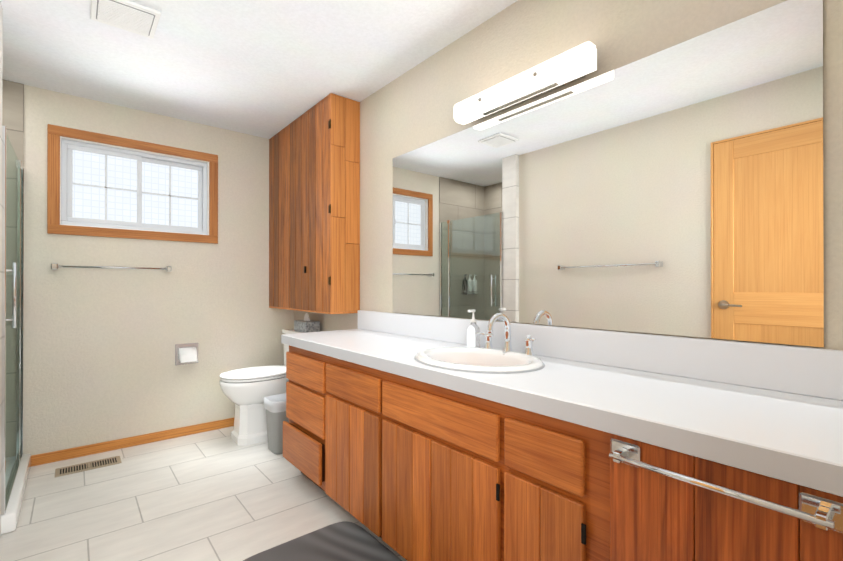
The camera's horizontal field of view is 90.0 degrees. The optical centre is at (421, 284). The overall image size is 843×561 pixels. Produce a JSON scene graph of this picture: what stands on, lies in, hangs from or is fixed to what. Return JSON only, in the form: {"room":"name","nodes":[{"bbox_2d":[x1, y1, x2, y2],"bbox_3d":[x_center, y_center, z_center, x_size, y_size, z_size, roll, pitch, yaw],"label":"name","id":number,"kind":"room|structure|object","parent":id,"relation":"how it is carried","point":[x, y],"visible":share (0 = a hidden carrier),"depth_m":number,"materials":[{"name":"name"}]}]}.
{"room":"bathroom","nodes":[
{"label":"bathroom","id":0,"kind":"room"},
{"bbox_2d":[0,1,2,537],"bbox_3d":[-2.190,-0.061,1.641,0.775,2.440,0.164,0,0,-40],"label":"wall pillar","id":1,"kind":"structure","parent":0,"point":[1,40],"depth_m":1.93,"materials":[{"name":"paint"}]},
{"bbox_2d":[23,85,293,455],"bbox_3d":[-2.187,-0.057,3.047,2.570,2.440,0.120,0,0,-40],"label":"wall","id":2,"kind":"structure","parent":0,"point":[123,332],"depth_m":3.07,"materials":[{"name":"paint"}]},
{"bbox_2d":[2,79,23,457],"bbox_3d":[-2.835,-0.059,2.429,0.785,2.440,0.008,0,0,-40],"label":"tiled wall","id":3,"kind":"structure","parent":2,"relation":"attached to","point":[13,107],"depth_m":2.64,"materials":[{"name":"grey tile"}]},
{"bbox_2d":[51,263,171,271],"bbox_3d":[-2.146,-0.120,2.954,0.677,0.040,0.073,0,0,-40],"label":"towel rail","id":4,"kind":"object","parent":2,"relation":"attached to","point":[55,266],"visible":1,"depth_m":2.90,"materials":[{"name":"silver metal"}]},
{"bbox_2d":[47,124,217,243],"bbox_3d":[-2.076,-0.692,3.115,1.030,0.714,0.118,0,0,-40],"label":"window","id":5,"kind":"structure","parent":2,"relation":"in","point":[98,185],"depth_m":3.06,"materials":[{"name":"brown wood"}]},
{"bbox_2d":[31,418,233,466],"bbox_3d":[-1.841,1.130,3.241,1.781,0.068,0.013,0,0,-40],"label":"baseboard","id":6,"kind":"structure","parent":2,"relation":"attached to","point":[64,454],"depth_m":3.01,"materials":[{"name":"brown wood"}]},
{"bbox_2d":[175,343,197,364],"bbox_3d":[-1.808,0.534,3.253,0.160,0.160,0.102,0,0,-40],"label":"toilet paper holder","id":7,"kind":"object","parent":2,"relation":"attached to","point":[186,353],"visible":1,"depth_m":3.23,"materials":[{"name":"silver metal"}]},
{"bbox_2d":[0,426,406,560],"bbox_3d":[-0.891,1.208,1.474,2.810,0.100,4.190,0,0,-40],"label":"floor","id":8,"kind":"structure","parent":0,"point":[217,495],"depth_m":2.21,"materials":[{"name":"tile"}]},
{"bbox_2d":[1,453,30,534],"bbox_3d":[-2.516,1.115,2.079,0.816,0.090,0.930,0,0,-40],"label":"shower pan","id":9,"kind":"object","parent":8,"relation":"on","point":[9,519],"visible":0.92,"depth_m":2.19,"materials":[{"name":"white ceramic"}]},
{"bbox_2d":[1,126,23,515],"bbox_3d":[-2.240,0.160,2.310,0.080,1.822,0.929,0,0,-40],"label":"shower enclosure","id":10,"kind":"object","parent":9,"relation":"on","point":[6,493],"visible":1,"depth_m":2.27,"materials":[{"name":"clear glass"}]},
{"bbox_2d":[55,456,121,476],"bbox_3d":[-2.131,1.159,2.700,0.330,0.006,0.150,0,0,-40],"label":"floor vent","id":11,"kind":"object","parent":8,"relation":"in","point":[77,468],"visible":1,"depth_m":2.69,"materials":[{"name":"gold metal"}]},
{"bbox_2d":[219,329,303,445],"bbox_3d":[-1.190,0.769,3.284,0.711,0.790,0.430,0,0,-40],"label":"toilet","id":12,"kind":"object","parent":8,"relation":"on","point":[246,390],"visible":0.48,"depth_m":3.09,"materials":[{"name":"white ceramic"}]},
{"bbox_2d":[294,313,319,332],"bbox_3d":[-0.922,0.297,3.390,0.120,0.151,0.230,0,0,-40],"label":"tissue box","id":13,"kind":"object","parent":12,"relation":"on","point":[306,324],"visible":0.98,"depth_m":3.32,"materials":[{"name":"white paper"}]},
{"bbox_2d":[264,393,288,453],"bbox_3d":[-0.977,0.980,2.999,0.246,0.362,0.222,0,0,-40],"label":"trash can","id":14,"kind":"object","parent":8,"relation":"on","point":[275,408],"visible":0.48,"depth_m":2.89,"materials":[{"name":"grey plastic"}]},
{"bbox_2d":[243,521,401,560],"bbox_3d":[-0.319,1.149,1.590,0.580,0.017,0.810,0,0,-40],"label":"bath rug","id":15,"kind":"object","parent":8,"relation":"on","point":[344,541],"visible":0.98,"depth_m":1.82,"materials":[{"name":"fabric"}]},
{"bbox_2d":[281,342,842,560],"bbox_3d":[0.242,0.757,1.654,0.588,0.805,2.776,0,0,-40],"label":"bathroom vanity","id":16,"kind":"object","parent":8,"relation":"on","point":[409,437],"depth_m":1.23,"materials":[{"name":"brown wood"}]},
{"bbox_2d":[281,330,842,489],"bbox_3d":[0.248,0.324,1.673,0.556,0.061,2.796,0,0,-40],"label":"countertop","id":17,"kind":"structure","parent":16,"relation":"on","point":[783,431],"depth_m":1.07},
{"bbox_2d":[467,309,479,347],"bbox_3d":[0.240,0.206,1.958,0.065,0.184,0.062,0,0,-40],"label":"soap dispenser","id":18,"kind":"object","parent":17,"relation":"on","point":[473,339],"visible":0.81,"depth_m":1.94,"materials":[{"name":"white plastic"}]},
{"bbox_2d":[389,342,572,377],"bbox_3d":[0.218,0.359,1.673,0.441,0.157,0.543,0,0,-40],"label":"sink","id":19,"kind":"object","parent":17,"relation":"in","point":[489,361],"depth_m":1.76,"materials":[{"name":"white ceramic"}]},
{"bbox_2d":[475,313,540,353],"bbox_3d":[0.331,0.208,1.767,0.153,0.184,0.313,0,0,-40],"label":"faucet","id":20,"kind":"object","parent":17,"relation":"on","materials":[{"name":"silver metal"}]},
{"bbox_2d":[0,0,517,138],"bbox_3d":[-0.891,-1.332,1.482,2.810,0.100,4.190,0,0,-40],"label":"ceiling","id":21,"kind":"structure","parent":0,"point":[268,69],"depth_m":2.31,"materials":[{"name":"paint"}]},
{"bbox_2d":[90,0,160,38],"bbox_3d":[-1.399,-1.271,1.990,0.255,0.018,0.260,0,0,-40],"label":"fan","id":22,"kind":"object","parent":21,"relation":"attached to","point":[133,17],"visible":1,"depth_m":1.98,"materials":[{"name":"white plastic"}]},
{"bbox_2d":[294,0,842,349],"bbox_3d":[0.146,-0.059,2.334,0.120,2.440,4.190,0,0,-40],"label":"wall","id":23,"kind":"structure","parent":0,"point":[410,110],"depth_m":1.86,"materials":[{"name":"paint"}]},
{"bbox_2d":[269,93,359,313],"bbox_3d":[-0.883,-0.539,3.298,0.237,1.469,1.151,0,0,-40],"label":"upper cabinet","id":24,"kind":"object","parent":23,"relation":"attached to","point":[314,209],"visible":0.98,"depth_m":2.94,"materials":[{"name":"brown wood"}]},
{"bbox_2d":[454,41,596,124],"bbox_3d":[0.415,-0.841,1.820,0.118,0.093,0.690,0,0,-40],"label":"sconce","id":25,"kind":"object","parent":23,"relation":"attached to","point":[578,62],"visible":1,"depth_m":1.73,"materials":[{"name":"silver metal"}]},
{"bbox_2d":[393,0,823,346],"bbox_3d":[0.445,-0.312,1.871,0.006,0.958,1.954,0,0,-40],"label":"mirror","id":26,"kind":"object","parent":23,"relation":"attached to","point":[678,189],"visible":1,"depth_m":1.45,"materials":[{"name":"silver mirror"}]}
]}

